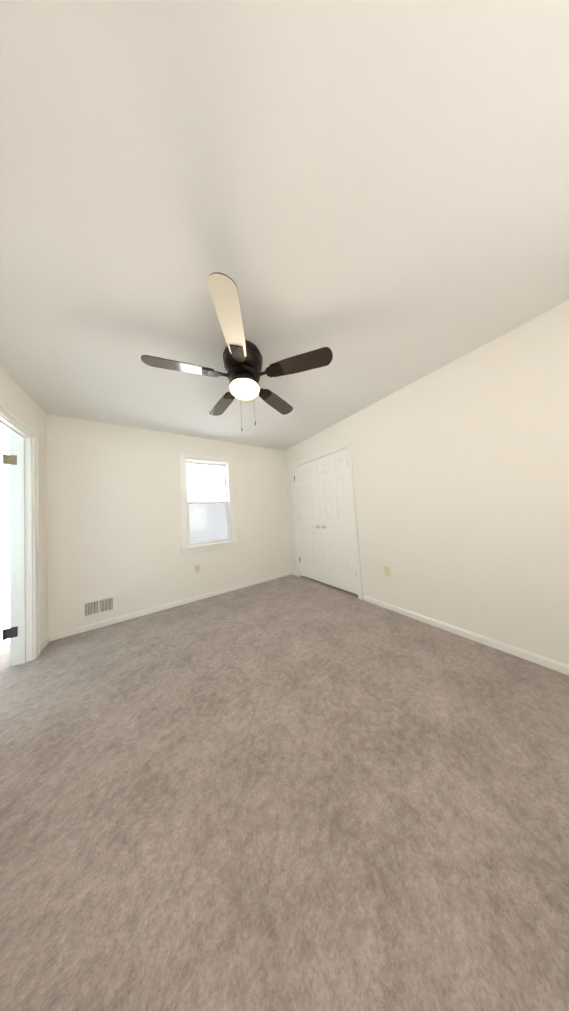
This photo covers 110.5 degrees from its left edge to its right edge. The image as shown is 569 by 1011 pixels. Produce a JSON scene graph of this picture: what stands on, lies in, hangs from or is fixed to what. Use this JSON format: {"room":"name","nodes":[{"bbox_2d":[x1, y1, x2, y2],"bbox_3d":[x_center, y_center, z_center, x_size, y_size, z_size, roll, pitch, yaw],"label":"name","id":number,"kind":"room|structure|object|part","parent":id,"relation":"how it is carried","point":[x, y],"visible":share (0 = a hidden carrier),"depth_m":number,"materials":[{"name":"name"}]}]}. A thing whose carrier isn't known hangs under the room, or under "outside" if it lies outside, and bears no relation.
{"room":"empty bedroom","nodes":[
{"label":"empty bedroom","id":0,"kind":"room"},
{"bbox_2d":[0,643,31,697],"bbox_3d":[-2.615,1.440,1.096,1.300,0.050,2.100,-2,-3,-34],"label":"floor","id":1,"kind":"structure","parent":0,"point":[9,675],"depth_m":1.71,"materials":[{"name":"carpet"}]},
{"bbox_2d":[0,366,48,643],"bbox_3d":[-1.482,0.067,0.425,0.115,2.490,4.139,-2,-3,-34],"label":"wall","id":2,"kind":"structure","parent":0,"point":[17,400],"depth_m":2.02,"materials":[{"name":"white paint"}]},
{"bbox_2d":[0,404,39,665],"bbox_3d":[-2.206,0.320,1.469,0.190,2.165,1.020,-2,-3,-34],"label":"door frame","id":3,"kind":"structure","parent":2,"relation":"attached to","point":[20,631],"depth_m":1.83,"materials":[{"name":"white paint"}]},
{"bbox_2d":[40,635,49,652],"bbox_3d":[-2.436,1.410,1.996,0.012,0.065,0.289,-2,-3,-34],"label":"baseboard","id":4,"kind":"structure","parent":2,"relation":"attached to","point":[44,643],"depth_m":2.01,"materials":[{"name":"white paint"}]},
{"bbox_2d":[46,414,291,634],"bbox_3d":[-1.294,0.171,3.124,3.467,2.490,0.115,-2,-3,-34],"label":"wall","id":5,"kind":"structure","parent":0,"point":[114,523],"depth_m":2.61,"materials":[{"name":"white paint"}]},
{"bbox_2d":[80,594,116,619],"bbox_3d":[-2.198,1.198,2.341,0.320,0.200,0.016,-2,-3,-34],"label":"air vent","id":6,"kind":"object","parent":5,"relation":"in","point":[97,606],"visible":1,"depth_m":2.34,"materials":[{"name":"white metal"}]},
{"bbox_2d":[49,571,291,640],"bbox_3d":[-1.184,1.376,3.020,3.237,0.065,0.012,-2,-3,-34],"label":"baseboard","id":7,"kind":"structure","parent":5,"relation":"attached to","point":[70,632],"depth_m":2.63,"materials":[{"name":"white paint"}]},
{"bbox_2d":[195,564,199,572],"bbox_3d":[-1.311,0.953,2.972,0.070,0.115,0.008,-2,-3,-34],"label":"electrical outlet","id":8,"kind":"object","parent":5,"relation":"attached to","point":[197,568],"visible":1,"depth_m":2.97,"materials":[{"name":"beige plastic"}]},
{"bbox_2d":[179,453,237,554],"bbox_3d":[-1.215,-0.040,3.160,0.850,1.500,0.165,-2,-3,-34],"label":"window","id":9,"kind":"structure","parent":5,"relation":"in","point":[228,502],"depth_m":3.14,"materials":[{"name":"white paint"}]},
{"bbox_3d":[-1.238,-0.049,3.193,0.582,1.234,0.038,-2,-3,-34],"label":"glass","id":10,"kind":"part","parent":9,"relation":"part of","materials":[{"name":"clear glass"}]},
{"bbox_2d":[189,504,227,542],"bbox_3d":[-1.239,0.276,3.211,0.622,0.640,0.002,-2,-3,-34],"label":"screen","id":11,"kind":"object","parent":9,"relation":"attached to","point":[213,531],"depth_m":3.20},
{"bbox_2d":[0,574,568,1010],"bbox_3d":[0.267,1.282,1.583,4.012,0.050,4.254,-2,-3,-34],"label":"floor carpet","id":12,"kind":"object","parent":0,"point":[291,792],"visible":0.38,"depth_m":0.79,"materials":[{"name":"beige carpet"}]},
{"bbox_2d":[0,0,568,450],"bbox_3d":[0.061,-1.264,1.659,4.127,0.080,4.254,-2,-3,-34],"label":"ceiling","id":13,"kind":"structure","parent":0,"point":[372,196],"depth_m":0.80,"materials":[{"name":"white paint"}]},
{"bbox_2d":[141,272,332,430],"bbox_3d":[-0.345,-0.900,1.567,1.289,0.603,1.260,-2,-3,-34],"label":"fan","id":14,"kind":"object","parent":13,"relation":"hanging from","point":[242,359],"visible":1,"depth_m":1.42,"materials":[{"name":"black wood"}]},
{"bbox_3d":[-0.309,-0.885,1.539,0.232,0.064,0.232,-2,-3,-34],"label":"lamp shade","id":15,"kind":"part","parent":14,"relation":"part of","materials":[{"name":"white glass"}]},
{"bbox_2d":[284,300,568,664],"bbox_3d":[1.283,-0.023,2.317,0.115,2.490,4.139,-2,-3,-34],"label":"wall","id":16,"kind":"structure","parent":0,"point":[461,473],"depth_m":1.69,"materials":[{"name":"white paint"}]},
{"bbox_2d":[294,460,324,582],"bbox_3d":[0.409,0.272,3.510,0.093,2.040,0.630,-2,-3,-34],"label":"closet door","id":17,"kind":"structure","parent":16,"relation":"in","point":[311,559],"depth_m":3.48,"materials":[{"name":"white paint"}]},
{"bbox_2d":[290,440,362,599],"bbox_3d":[0.575,0.228,3.242,0.023,2.156,1.407,-2,-3,-34],"label":"trim","id":18,"kind":"structure","parent":16,"relation":"attached to","point":[347,444],"depth_m":2.72,"materials":[{"name":"white paint"}]},
{"bbox_2d":[317,448,357,594],"bbox_3d":[0.766,0.228,2.987,0.093,2.040,0.630,-2,-3,-34],"label":"closet door","id":19,"kind":"structure","parent":16,"relation":"in","point":[336,525],"depth_m":2.97,"materials":[{"name":"white paint"}]},
{"bbox_2d":[384,566,390,576],"bbox_3d":[1.218,0.779,2.341,0.008,0.115,0.070,-2,-3,-34],"label":"electrical outlet","id":20,"kind":"object","parent":16,"relation":"attached to","point":[387,570],"visible":1,"depth_m":2.34,"materials":[{"name":"beige plastic"}]},
{"bbox_2d":[363,595,568,674],"bbox_3d":[1.725,1.135,1.614,0.012,0.065,2.416,-2,-3,-34],"label":"baseboard","id":21,"kind":"structure","parent":16,"relation":"attached to","point":[552,664],"depth_m":1.67,"materials":[{"name":"white paint"}]},
{"label":"outside","id":22,"kind":"structure","parent":0,"visible":0},
{"bbox_2d":[0,429,224,644],"bbox_3d":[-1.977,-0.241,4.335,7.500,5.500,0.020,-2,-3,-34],"label":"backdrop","id":23,"kind":"structure","parent":22,"point":[204,478],"depth_m":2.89,"materials":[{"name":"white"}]}
]}

